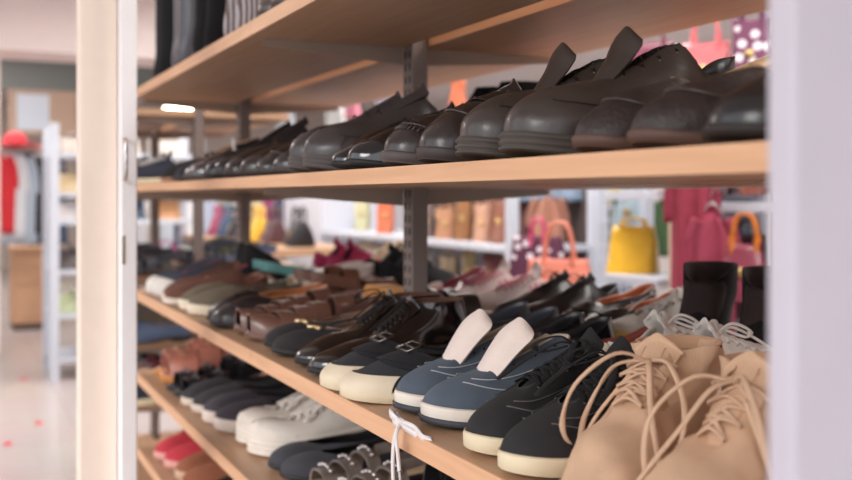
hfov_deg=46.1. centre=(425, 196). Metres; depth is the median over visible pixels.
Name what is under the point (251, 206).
bag
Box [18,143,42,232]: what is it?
shirt
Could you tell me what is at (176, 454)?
sneaker
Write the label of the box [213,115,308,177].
black derby
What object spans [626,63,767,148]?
shoe
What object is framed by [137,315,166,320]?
loafer
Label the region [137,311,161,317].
loafer
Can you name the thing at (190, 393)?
shoe
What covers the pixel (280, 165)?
slim moccasin
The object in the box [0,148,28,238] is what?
shirt
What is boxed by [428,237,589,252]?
shelf
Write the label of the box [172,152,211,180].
pump
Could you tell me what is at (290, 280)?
sandal
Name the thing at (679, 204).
dress
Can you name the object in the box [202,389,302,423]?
shoe
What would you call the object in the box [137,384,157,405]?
sneaker
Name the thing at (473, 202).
bag
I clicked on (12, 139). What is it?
sun hat
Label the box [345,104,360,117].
folded throw
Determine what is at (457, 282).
pump
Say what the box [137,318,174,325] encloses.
loafer
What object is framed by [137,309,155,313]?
loafer
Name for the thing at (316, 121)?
wall
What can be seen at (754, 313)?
boot
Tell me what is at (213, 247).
sandal
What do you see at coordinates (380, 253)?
sandal
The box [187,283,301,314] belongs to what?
shoe
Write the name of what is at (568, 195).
denim jacket
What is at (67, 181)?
bag
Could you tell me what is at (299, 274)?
sandal
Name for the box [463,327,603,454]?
sneaker
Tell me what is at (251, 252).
pump
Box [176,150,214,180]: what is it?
loafer
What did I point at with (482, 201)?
bag
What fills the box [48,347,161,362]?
shelf
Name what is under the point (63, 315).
shelf
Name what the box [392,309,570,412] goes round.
sneaker
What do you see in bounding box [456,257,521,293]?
sneaker
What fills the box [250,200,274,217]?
shirt
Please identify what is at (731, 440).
boot
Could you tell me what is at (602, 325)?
shoe
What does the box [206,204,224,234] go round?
bag
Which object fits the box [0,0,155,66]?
ceiling beam
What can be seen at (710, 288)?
boot
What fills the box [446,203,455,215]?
bag
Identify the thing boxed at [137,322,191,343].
loafer
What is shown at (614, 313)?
loafer
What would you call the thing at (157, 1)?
boot
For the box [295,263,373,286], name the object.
sandal
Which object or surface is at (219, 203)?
shirt
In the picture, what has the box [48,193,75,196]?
shelf
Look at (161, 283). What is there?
sneaker
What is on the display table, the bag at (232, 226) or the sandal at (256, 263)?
the bag at (232, 226)
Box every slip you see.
[320,330,447,390]
[339,339,443,403]
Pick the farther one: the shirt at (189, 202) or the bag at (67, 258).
the shirt at (189, 202)
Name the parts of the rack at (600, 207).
post, post, post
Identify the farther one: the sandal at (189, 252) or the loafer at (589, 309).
the sandal at (189, 252)
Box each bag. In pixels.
[59,132,75,152]
[59,166,75,192]
[59,197,75,219]
[59,242,75,269]
[59,285,75,313]
[137,139,140,153]
[137,200,145,219]
[146,139,182,154]
[160,200,180,218]
[160,240,178,250]
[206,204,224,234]
[214,204,231,236]
[224,205,236,237]
[234,205,252,238]
[250,205,266,240]
[259,206,286,243]
[283,206,314,246]
[354,202,371,229]
[358,239,377,251]
[376,204,394,232]
[428,205,436,237]
[428,250,435,264]
[434,204,446,231]
[435,203,454,238]
[438,250,459,275]
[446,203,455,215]
[454,201,473,240]
[461,249,477,273]
[472,201,481,219]
[473,200,491,241]
[481,199,501,216]
[482,251,501,273]
[490,199,504,243]
[509,217,565,277]
[528,221,590,283]
[606,217,660,273]
[614,189,641,225]
[634,34,674,58]
[682,22,730,67]
[720,188,737,194]
[724,213,767,301]
[732,11,767,67]
[735,219,767,319]
[738,187,767,194]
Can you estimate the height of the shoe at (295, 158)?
0.151 m
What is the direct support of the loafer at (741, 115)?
on the shelving unit at (329, 55)
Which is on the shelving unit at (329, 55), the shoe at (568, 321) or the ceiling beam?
the shoe at (568, 321)
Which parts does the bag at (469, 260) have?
handle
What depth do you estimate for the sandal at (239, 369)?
2.67 m
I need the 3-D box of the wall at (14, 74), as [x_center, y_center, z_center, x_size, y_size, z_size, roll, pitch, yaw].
[-4.791,-1.425,11.064,5.200,0.450,0.100,0,0,-25]
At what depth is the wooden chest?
9.40 m
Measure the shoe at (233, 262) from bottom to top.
0.112 m
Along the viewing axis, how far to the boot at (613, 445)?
0.98 m
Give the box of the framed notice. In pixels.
[17,94,48,129]
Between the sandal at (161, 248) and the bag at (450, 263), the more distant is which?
the bag at (450, 263)
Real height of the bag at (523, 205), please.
0.427 m
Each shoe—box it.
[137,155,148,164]
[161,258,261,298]
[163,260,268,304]
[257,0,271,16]
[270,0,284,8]
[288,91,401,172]
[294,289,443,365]
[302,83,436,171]
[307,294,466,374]
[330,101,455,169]
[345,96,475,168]
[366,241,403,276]
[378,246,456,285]
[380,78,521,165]
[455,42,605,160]
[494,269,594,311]
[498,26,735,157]
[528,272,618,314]
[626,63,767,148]
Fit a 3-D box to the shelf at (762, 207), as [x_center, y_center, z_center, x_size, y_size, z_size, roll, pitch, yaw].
[1.325,0.035,3.280,0.500,0.030,1.024,0,0,-25]
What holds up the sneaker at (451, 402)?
on the shelving unit at (329, 55)
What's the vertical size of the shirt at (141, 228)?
0.807 m
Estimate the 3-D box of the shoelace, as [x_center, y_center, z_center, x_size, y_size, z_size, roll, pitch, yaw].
[-0.026,0.315,1.204,0.031,0.110,0.110,0,0,-25]
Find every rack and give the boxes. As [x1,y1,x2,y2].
[43,123,191,382]
[322,192,475,274]
[428,189,593,275]
[505,189,653,293]
[603,188,767,326]
[721,202,767,332]
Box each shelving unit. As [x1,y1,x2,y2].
[137,0,767,479]
[137,108,311,479]
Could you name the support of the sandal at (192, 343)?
on the shelving unit at (329, 55)
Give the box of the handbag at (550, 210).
[526,190,569,243]
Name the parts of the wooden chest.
lid, drawer, drawer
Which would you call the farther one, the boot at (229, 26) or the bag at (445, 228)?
the bag at (445, 228)
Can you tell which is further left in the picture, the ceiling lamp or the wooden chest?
the wooden chest
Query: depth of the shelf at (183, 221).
7.08 m
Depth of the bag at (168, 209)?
7.21 m
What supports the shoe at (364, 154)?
on the shelving unit at (329, 55)
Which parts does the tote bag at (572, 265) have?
handle, handle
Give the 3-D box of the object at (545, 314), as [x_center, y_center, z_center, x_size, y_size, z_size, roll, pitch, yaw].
[0.138,0.246,1.871,0.263,0.071,0.096,0,0,-25]
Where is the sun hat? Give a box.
[0,132,36,147]
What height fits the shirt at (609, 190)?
0.427 m
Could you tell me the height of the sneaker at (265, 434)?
0.132 m
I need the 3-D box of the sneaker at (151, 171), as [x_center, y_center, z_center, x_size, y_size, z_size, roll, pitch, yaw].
[-0.987,-0.107,3.647,0.281,0.136,0.106,0,0,-28]
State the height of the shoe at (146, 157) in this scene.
0.136 m
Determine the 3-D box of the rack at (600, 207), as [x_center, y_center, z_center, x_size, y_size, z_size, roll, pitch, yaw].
[0.701,0.425,4.599,0.550,1.650,0.400,0,0,-25]
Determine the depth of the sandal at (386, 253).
3.07 m
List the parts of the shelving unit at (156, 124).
post, post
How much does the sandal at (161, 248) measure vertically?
0.079 m
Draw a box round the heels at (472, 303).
[379,287,491,315]
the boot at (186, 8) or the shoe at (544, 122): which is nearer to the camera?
the shoe at (544, 122)
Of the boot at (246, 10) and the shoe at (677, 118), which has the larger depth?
the boot at (246, 10)
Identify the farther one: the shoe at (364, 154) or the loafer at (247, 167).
the loafer at (247, 167)
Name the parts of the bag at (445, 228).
handle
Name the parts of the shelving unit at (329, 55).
post, post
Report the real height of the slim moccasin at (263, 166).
0.083 m
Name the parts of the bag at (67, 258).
handle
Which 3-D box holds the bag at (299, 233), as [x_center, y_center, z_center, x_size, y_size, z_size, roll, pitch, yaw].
[-0.742,0.172,5.844,0.162,0.235,0.208,0,0,-25]
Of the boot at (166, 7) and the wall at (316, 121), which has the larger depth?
the wall at (316, 121)
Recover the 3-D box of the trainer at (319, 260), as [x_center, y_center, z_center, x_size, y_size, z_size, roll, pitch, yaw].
[-0.246,0.204,3.312,0.281,0.155,0.106,0,0,-30]
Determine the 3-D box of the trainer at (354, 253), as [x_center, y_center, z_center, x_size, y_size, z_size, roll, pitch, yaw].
[-0.192,0.204,3.218,0.282,0.155,0.106,0,0,-29]
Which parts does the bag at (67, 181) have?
handle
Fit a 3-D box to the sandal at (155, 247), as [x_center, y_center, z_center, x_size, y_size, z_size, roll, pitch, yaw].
[-1.213,0.242,4.073,0.266,0.079,0.094,0,0,-24]
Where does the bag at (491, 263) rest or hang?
on the rack at (581, 213)
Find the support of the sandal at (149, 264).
on the shelving unit at (156, 124)
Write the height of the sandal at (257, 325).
0.083 m
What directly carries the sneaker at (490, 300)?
on the shelving unit at (329, 55)
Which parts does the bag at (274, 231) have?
handle, handle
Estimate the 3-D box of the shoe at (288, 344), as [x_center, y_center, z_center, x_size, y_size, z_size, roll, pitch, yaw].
[-0.149,0.242,1.829,0.272,0.079,0.098,0,0,-30]
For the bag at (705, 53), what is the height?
0.333 m
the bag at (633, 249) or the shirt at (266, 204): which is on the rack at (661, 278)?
the bag at (633, 249)
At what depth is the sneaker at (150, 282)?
2.92 m
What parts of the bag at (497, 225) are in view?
handle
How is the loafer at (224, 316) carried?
on the shelving unit at (329, 55)
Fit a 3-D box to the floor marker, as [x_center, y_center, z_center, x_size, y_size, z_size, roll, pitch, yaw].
[-2.115,1.249,5.061,0.040,0.001,0.090,0,0,-25]
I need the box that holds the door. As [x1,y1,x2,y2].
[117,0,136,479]
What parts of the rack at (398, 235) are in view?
panel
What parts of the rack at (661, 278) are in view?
panel, post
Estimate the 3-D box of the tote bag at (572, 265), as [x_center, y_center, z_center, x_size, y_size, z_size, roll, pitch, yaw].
[0.471,0.226,3.560,0.244,0.281,0.141,0,0,19]
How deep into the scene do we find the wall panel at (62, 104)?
11.29 m
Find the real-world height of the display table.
0.960 m
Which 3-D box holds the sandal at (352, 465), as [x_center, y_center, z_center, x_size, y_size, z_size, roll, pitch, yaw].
[-0.097,0.488,1.827,0.274,0.077,0.100,0,0,-30]
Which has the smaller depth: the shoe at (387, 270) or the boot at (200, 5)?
the boot at (200, 5)
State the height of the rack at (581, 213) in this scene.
1.620 m
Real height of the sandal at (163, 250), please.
0.079 m
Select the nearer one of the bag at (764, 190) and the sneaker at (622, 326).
the sneaker at (622, 326)
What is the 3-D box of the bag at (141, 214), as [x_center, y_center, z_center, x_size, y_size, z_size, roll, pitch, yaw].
[-2.115,0.068,7.165,0.198,0.185,0.205,0,0,-25]
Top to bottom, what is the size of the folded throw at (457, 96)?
0.363 m
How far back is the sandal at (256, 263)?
2.95 m
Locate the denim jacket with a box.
[519,190,582,200]
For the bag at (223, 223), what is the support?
on the display table
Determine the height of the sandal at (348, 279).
0.106 m
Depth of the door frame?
1.95 m
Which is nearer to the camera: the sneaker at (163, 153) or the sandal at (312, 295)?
the sandal at (312, 295)
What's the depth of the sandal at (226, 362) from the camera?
2.75 m
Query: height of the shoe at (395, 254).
0.154 m
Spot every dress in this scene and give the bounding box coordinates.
[663,188,720,288]
[683,188,741,336]
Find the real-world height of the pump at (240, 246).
0.144 m
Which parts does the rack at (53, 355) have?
post, post, post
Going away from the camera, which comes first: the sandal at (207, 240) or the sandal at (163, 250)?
the sandal at (163, 250)
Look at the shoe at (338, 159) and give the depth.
1.49 m
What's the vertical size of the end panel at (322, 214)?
1.310 m
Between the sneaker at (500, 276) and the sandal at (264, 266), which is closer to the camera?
the sneaker at (500, 276)
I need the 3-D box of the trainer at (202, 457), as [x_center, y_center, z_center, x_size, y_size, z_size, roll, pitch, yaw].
[-0.540,0.685,2.709,0.282,0.124,0.106,0,0,-28]
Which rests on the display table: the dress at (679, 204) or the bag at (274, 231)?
the bag at (274, 231)
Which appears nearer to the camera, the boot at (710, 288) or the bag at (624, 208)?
the boot at (710, 288)
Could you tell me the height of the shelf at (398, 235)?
0.030 m
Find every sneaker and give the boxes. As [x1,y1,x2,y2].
[137,149,175,183]
[137,151,165,165]
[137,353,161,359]
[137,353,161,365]
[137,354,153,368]
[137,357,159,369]
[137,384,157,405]
[146,250,215,293]
[153,252,249,295]
[154,429,193,459]
[163,440,203,468]
[236,391,319,443]
[247,401,366,456]
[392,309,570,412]
[418,317,609,428]
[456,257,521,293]
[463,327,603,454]
[476,260,546,311]
[497,336,635,477]
[608,309,698,349]
[612,285,682,336]
[692,317,767,373]
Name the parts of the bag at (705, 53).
handle, handle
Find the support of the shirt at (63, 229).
hanging from the rail
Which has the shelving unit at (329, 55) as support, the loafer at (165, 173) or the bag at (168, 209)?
the loafer at (165, 173)
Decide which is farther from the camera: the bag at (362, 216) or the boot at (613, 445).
the bag at (362, 216)
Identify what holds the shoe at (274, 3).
on the shelving unit at (329, 55)
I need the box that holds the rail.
[0,144,42,148]
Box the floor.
[0,268,272,479]
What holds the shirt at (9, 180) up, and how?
hanging from the rail
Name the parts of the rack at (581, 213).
post, panel, post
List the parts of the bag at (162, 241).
handle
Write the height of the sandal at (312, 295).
0.083 m
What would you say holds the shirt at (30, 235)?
hanging from the rail
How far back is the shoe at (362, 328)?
1.70 m
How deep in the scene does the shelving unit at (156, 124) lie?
3.80 m
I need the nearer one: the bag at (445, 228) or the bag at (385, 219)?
the bag at (445, 228)
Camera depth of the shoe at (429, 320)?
1.62 m
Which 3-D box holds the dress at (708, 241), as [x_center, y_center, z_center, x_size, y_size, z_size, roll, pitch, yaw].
[0.954,0.217,3.337,0.148,0.507,0.164,0,0,-35]
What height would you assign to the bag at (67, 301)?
0.185 m
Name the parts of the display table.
leg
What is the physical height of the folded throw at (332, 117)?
0.904 m
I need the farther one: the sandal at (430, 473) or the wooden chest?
the wooden chest
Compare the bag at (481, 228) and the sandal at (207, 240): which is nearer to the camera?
the sandal at (207, 240)
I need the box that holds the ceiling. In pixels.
[0,0,767,114]
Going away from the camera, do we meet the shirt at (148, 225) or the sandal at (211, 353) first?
the sandal at (211, 353)
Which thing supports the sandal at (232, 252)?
on the shelving unit at (156, 124)
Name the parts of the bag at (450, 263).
handle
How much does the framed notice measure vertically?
0.400 m
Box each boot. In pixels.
[153,0,158,77]
[157,0,173,75]
[171,0,177,67]
[175,0,194,64]
[192,0,206,54]
[204,0,225,47]
[223,0,236,36]
[235,0,260,29]
[469,86,497,99]
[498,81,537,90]
[558,331,727,479]
[642,347,767,479]
[676,261,737,334]
[736,266,767,344]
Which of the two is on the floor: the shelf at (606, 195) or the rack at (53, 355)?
the rack at (53, 355)
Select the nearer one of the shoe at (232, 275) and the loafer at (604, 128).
the loafer at (604, 128)
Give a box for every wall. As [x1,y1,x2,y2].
[0,59,153,91]
[0,103,350,267]
[434,50,731,296]
[768,0,851,479]
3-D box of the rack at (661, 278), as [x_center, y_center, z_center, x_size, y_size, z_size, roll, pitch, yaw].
[1.018,0.448,3.957,0.525,1.605,0.392,0,0,-25]
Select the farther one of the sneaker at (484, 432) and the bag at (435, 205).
the bag at (435, 205)
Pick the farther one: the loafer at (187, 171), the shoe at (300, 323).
the loafer at (187, 171)
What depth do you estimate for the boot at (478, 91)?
2.17 m
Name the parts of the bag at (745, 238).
handle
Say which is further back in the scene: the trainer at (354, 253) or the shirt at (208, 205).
the shirt at (208, 205)
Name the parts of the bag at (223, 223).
handle, handle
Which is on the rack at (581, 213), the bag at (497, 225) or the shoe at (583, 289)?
the bag at (497, 225)
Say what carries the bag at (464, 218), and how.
on the rack at (581, 213)
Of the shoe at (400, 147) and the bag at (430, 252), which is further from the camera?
the bag at (430, 252)
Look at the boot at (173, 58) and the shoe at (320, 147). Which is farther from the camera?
the boot at (173, 58)
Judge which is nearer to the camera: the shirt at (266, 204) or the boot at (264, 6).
the boot at (264, 6)
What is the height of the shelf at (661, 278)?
0.030 m
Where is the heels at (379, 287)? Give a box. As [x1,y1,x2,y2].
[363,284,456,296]
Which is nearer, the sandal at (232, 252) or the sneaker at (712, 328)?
the sneaker at (712, 328)
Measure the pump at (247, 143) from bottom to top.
0.132 m
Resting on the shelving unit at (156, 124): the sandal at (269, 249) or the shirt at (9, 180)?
the sandal at (269, 249)
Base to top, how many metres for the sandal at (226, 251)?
0.099 m
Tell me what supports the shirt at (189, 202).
hanging from the rail
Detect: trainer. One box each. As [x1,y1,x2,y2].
[174,450,213,479]
[181,461,227,479]
[312,236,348,268]
[326,237,379,264]
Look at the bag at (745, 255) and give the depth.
3.11 m
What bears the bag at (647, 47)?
on the rack at (661, 278)
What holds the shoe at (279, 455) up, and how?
on the shelving unit at (329, 55)
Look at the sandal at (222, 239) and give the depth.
4.44 m
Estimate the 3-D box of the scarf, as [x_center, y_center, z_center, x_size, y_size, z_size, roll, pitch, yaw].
[1.069,0.102,4.996,0.344,0.387,0.147,0,0,15]
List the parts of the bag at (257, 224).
handle, handle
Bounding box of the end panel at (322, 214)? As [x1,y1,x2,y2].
[284,198,381,266]
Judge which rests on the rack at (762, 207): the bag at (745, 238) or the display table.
the bag at (745, 238)
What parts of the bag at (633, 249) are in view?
handle, handle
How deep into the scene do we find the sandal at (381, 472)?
1.72 m
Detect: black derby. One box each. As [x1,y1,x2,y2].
[203,119,291,178]
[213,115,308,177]
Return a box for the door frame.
[76,0,116,479]
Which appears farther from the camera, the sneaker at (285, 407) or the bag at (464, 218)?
the bag at (464, 218)
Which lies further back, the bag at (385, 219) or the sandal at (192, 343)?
the bag at (385, 219)
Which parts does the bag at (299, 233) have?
handle, handle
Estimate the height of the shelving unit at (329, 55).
1.590 m
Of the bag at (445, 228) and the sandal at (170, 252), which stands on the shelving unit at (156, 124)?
the sandal at (170, 252)
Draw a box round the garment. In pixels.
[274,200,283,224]
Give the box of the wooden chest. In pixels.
[8,245,42,330]
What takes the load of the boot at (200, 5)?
on the shelving unit at (329, 55)
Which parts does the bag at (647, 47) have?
handle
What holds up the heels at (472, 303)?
on the shelving unit at (329, 55)
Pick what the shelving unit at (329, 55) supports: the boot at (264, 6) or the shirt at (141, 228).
the boot at (264, 6)
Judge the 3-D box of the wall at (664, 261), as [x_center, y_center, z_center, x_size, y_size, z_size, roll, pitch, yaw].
[3.467,-0.200,11.264,0.100,2.900,20.600,0,0,-25]
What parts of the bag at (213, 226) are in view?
handle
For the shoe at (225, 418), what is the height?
0.068 m
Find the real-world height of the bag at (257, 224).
0.235 m
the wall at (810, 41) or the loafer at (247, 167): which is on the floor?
the wall at (810, 41)
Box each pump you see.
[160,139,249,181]
[166,138,259,181]
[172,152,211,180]
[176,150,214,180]
[235,241,275,280]
[242,243,304,280]
[442,266,486,289]
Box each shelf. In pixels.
[48,153,191,161]
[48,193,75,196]
[48,218,191,224]
[48,266,75,274]
[48,307,75,318]
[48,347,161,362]
[322,230,403,241]
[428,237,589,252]
[603,192,755,199]
[603,271,668,287]
[721,202,767,212]
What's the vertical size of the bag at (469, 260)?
0.228 m
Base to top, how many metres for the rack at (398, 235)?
1.620 m
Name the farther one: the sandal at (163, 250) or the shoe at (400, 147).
the sandal at (163, 250)
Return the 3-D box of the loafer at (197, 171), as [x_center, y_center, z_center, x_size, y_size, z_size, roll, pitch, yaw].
[-0.434,-0.082,2.434,0.283,0.085,0.099,0,0,-24]
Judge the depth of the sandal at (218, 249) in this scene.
4.09 m
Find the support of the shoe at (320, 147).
on the shelving unit at (329, 55)
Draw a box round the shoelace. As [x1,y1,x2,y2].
[389,408,432,479]
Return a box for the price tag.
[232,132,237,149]
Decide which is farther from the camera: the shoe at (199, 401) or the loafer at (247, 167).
the shoe at (199, 401)
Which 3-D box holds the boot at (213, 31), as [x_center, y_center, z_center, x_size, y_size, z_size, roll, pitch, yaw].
[-0.378,-0.492,2.298,0.266,0.331,0.105,0,0,-24]
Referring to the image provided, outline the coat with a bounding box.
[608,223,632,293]
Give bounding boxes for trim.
[669,223,670,288]
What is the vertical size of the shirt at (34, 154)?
0.857 m
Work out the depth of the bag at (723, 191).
3.60 m
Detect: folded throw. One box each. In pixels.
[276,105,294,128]
[325,107,344,125]
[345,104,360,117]
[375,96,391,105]
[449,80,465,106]
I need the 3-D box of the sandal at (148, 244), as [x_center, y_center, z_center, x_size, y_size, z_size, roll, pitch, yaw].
[-1.317,0.242,4.305,0.266,0.079,0.094,0,0,-28]
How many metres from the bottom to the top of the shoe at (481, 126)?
0.142 m
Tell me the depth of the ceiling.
13.15 m
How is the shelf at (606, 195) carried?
attached to the rack at (661, 278)
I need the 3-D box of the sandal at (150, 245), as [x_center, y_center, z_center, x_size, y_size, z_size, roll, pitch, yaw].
[-1.254,0.242,4.185,0.266,0.079,0.094,0,0,-27]
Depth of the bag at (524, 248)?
3.99 m
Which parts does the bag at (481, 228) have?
handle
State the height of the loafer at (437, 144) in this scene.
0.112 m
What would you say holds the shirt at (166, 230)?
hanging from the rail
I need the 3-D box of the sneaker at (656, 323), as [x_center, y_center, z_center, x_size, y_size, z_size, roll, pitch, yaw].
[0.366,0.220,1.437,0.291,0.124,0.110,0,0,-31]
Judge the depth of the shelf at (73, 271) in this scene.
6.80 m
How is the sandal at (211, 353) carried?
on the shelving unit at (329, 55)
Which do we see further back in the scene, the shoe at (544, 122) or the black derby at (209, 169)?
the black derby at (209, 169)
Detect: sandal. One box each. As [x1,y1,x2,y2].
[137,243,150,247]
[137,245,158,248]
[137,246,160,251]
[137,248,171,262]
[137,249,173,265]
[137,250,182,268]
[137,252,185,275]
[155,336,212,375]
[159,341,237,382]
[166,352,261,391]
[174,358,262,396]
[176,239,236,261]
[177,237,224,250]
[179,241,236,263]
[181,238,229,256]
[189,241,253,262]
[206,242,259,256]
[216,244,269,257]
[226,245,276,260]
[233,288,361,332]
[245,294,379,340]
[253,259,320,282]
[260,261,323,274]
[286,261,362,284]
[294,265,377,292]
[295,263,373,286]
[309,268,397,291]
[309,441,425,479]
[338,456,425,479]
[371,240,403,261]
[383,243,403,258]
[424,463,455,479]
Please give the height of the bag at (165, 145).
0.155 m
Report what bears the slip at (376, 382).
on the shelving unit at (329, 55)
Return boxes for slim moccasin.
[254,143,291,174]
[271,149,302,173]
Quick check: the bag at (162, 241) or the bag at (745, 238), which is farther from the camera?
the bag at (162, 241)
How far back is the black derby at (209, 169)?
2.31 m
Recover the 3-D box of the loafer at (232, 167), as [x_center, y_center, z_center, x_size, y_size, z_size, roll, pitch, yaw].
[-0.295,-0.091,2.146,0.288,0.103,0.099,0,0,-27]
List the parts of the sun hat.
crown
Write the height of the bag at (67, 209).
0.185 m
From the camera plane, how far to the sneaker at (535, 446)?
1.02 m
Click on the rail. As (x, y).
(2, 146)
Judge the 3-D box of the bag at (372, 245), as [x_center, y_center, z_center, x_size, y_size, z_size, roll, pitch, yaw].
[-0.388,0.384,6.689,0.145,0.235,0.125,0,0,10]
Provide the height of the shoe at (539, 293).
0.121 m
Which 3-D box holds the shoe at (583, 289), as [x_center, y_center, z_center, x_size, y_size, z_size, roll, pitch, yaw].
[0.306,0.221,2.122,0.268,0.121,0.110,0,0,-27]
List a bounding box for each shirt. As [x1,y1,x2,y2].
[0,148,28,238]
[0,149,38,244]
[0,150,18,233]
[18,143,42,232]
[29,143,42,237]
[37,150,67,243]
[137,200,147,243]
[147,201,149,242]
[160,200,173,247]
[173,224,178,246]
[188,201,191,233]
[204,201,216,233]
[217,201,232,215]
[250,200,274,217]
[263,201,273,221]
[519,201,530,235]
[608,189,618,205]
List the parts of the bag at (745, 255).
handle, handle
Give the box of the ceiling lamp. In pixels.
[163,106,191,109]
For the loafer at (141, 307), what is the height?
0.077 m
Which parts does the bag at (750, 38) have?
handle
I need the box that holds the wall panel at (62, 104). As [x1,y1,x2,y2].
[7,89,75,135]
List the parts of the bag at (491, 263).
handle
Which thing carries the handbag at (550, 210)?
hanging from the rack at (581, 213)
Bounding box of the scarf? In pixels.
[608,189,668,256]
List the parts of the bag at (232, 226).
handle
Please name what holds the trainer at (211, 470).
on the shelving unit at (329, 55)
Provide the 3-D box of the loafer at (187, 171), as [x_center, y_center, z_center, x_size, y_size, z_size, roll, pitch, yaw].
[-0.479,-0.082,2.549,0.283,0.085,0.098,0,0,-32]
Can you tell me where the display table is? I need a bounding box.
[178,234,335,280]
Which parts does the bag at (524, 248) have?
handle, handle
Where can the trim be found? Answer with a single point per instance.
(669, 223)
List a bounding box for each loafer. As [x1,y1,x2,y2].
[137,306,150,309]
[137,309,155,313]
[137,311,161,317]
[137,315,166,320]
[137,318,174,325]
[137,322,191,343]
[183,152,219,179]
[188,149,237,179]
[206,282,322,319]
[210,285,328,327]
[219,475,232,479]
[223,143,278,176]
[238,141,292,175]
[416,90,513,163]
[559,283,656,318]
[572,55,767,152]
[585,288,680,321]
[702,73,767,143]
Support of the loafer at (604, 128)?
on the shelving unit at (329, 55)
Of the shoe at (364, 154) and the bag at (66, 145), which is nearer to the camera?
the shoe at (364, 154)
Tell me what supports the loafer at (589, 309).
on the shelving unit at (329, 55)
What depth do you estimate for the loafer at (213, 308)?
2.28 m
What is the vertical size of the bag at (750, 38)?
0.343 m
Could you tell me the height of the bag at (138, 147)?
0.155 m
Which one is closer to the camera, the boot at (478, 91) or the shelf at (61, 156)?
the boot at (478, 91)
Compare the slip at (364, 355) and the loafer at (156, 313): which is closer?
the slip at (364, 355)
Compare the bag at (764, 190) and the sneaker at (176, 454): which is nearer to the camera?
the sneaker at (176, 454)
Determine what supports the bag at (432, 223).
on the rack at (581, 213)
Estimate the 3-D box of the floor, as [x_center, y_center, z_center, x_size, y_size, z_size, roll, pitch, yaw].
[-1.234,1.275,9.040,10.500,0.050,20.600,0,0,-25]

